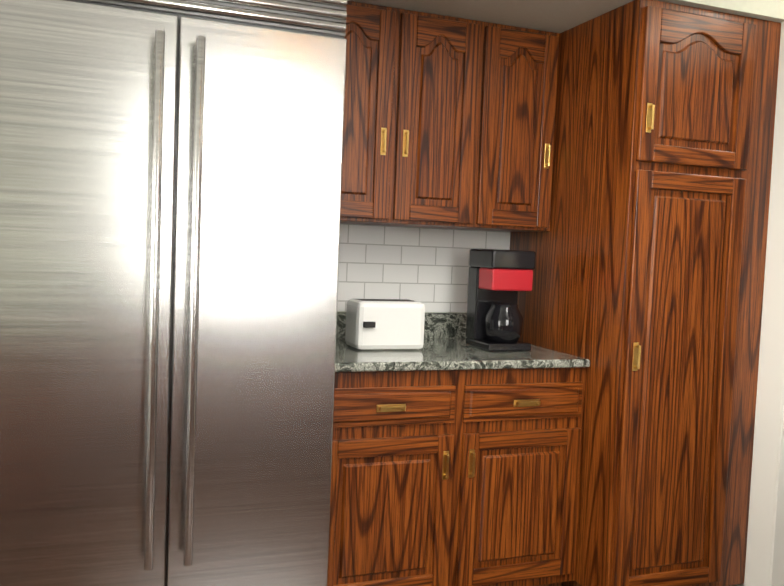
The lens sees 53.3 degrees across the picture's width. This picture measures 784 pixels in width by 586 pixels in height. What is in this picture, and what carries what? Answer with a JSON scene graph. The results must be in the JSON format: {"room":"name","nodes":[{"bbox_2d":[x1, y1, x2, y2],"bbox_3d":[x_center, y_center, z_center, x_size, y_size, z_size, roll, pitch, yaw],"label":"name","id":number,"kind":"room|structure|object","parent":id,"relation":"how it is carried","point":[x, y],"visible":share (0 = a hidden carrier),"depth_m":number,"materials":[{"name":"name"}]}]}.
{"room":"kitchen","nodes":[
{"label":"kitchen","id":0,"kind":"room"},
{"bbox_2d":[337,311,466,312],"bbox_3d":[-2.272,-0.180,2.376,7.350,2.470,0.120,1,3,-21],"label":"wall","id":1,"kind":"structure","parent":0,"point":[427,312],"depth_m":3.25,"materials":[{"name":"tile"}]},
{"bbox_2d":[337,223,509,311],"bbox_3d":[0.030,-0.097,3.172,0.998,0.347,0.008,1,3,-21],"label":"tile backsplash","id":2,"kind":"structure","parent":1,"relation":"attached to","point":[428,268],"depth_m":3.18,"materials":[{"name":"white tile"}]},
{"bbox_2d":[340,1,559,231],"bbox_3d":[0.113,-0.636,2.974,0.998,0.758,0.360,1,3,-21],"label":"upper cabinet","id":3,"kind":"object","parent":1,"relation":"attached to","point":[449,122],"visible":0.85,"depth_m":2.84,"materials":[{"name":"brown wood"}]},
{"bbox_2d":[347,0,783,32],"bbox_3d":[0.058,-1.173,2.666,2.575,0.340,0.830,1,3,-21],"label":"ceiling","id":4,"kind":"structure","parent":0,"point":[557,16],"depth_m":2.72,"materials":[{"name":"paint"}]},
{"bbox_3d":[-0.077,1.225,1.648,11.000,0.080,6.360,1,3,-21],"label":"floor","id":5,"kind":"structure","parent":0,"visible":0},
{"bbox_2d":[0,0,346,585],"bbox_3d":[-0.702,0.053,2.392,0.910,2.126,0.817,1,3,-21],"label":"fridge","id":6,"kind":"object","parent":5,"relation":"on","point":[170,187],"visible":1,"depth_m":2.06,"materials":[{"name":"silver metal"}]},
{"bbox_2d":[327,367,585,585],"bbox_3d":[0.113,0.679,2.913,0.998,0.880,0.650,1,3,-21],"label":"base cabinet","id":7,"kind":"object","parent":5,"relation":"on","point":[455,477],"visible":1,"depth_m":2.63,"materials":[{"name":"brown wood"}]},
{"bbox_2d":[335,312,589,371],"bbox_3d":[0.130,0.168,2.889,0.996,0.135,0.638,1,3,-21],"label":"countertop","id":8,"kind":"structure","parent":7,"relation":"on","point":[445,347],"depth_m":2.73,"materials":[{"name":"stone"}]},
{"bbox_2d":[345,299,424,349],"bbox_3d":[-0.023,0.113,2.843,0.260,0.176,0.175,1,3,-21],"label":"toaster","id":9,"kind":"object","parent":8,"relation":"on","point":[384,324],"visible":1,"depth_m":2.78,"materials":[{"name":"white plastic"}]},
{"bbox_2d":[466,249,535,350],"bbox_3d":[0.412,0.024,2.968,0.180,0.374,0.212,1,3,-21],"label":"coffee maker","id":10,"kind":"object","parent":8,"relation":"on","point":[498,280],"visible":1,"depth_m":2.90,"materials":[{"name":"black plastic"}]},
{"bbox_2d":[510,0,780,585],"bbox_3d":[0.927,0.077,3.072,0.618,2.128,0.840,1,3,-21],"label":"pantry cabinet","id":11,"kind":"object","parent":5,"relation":"on","point":[644,296],"visible":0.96,"depth_m":2.71,"materials":[{"name":"brown wood"}]},
{"bbox_3d":[1.829,0.018,1.721,0.120,2.470,3.991,1,3,-21],"label":"wall","id":12,"kind":"structure","parent":0,"visible":0},
{"bbox_2d":[744,21,783,585],"bbox_3d":[1.569,0.118,2.412,0.160,2.170,0.928,1,3,-21],"label":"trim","id":13,"kind":"structure","parent":12,"relation":"attached to","point":[764,564],"depth_m":2.77,"materials":[{"name":"white paint"}]}
]}

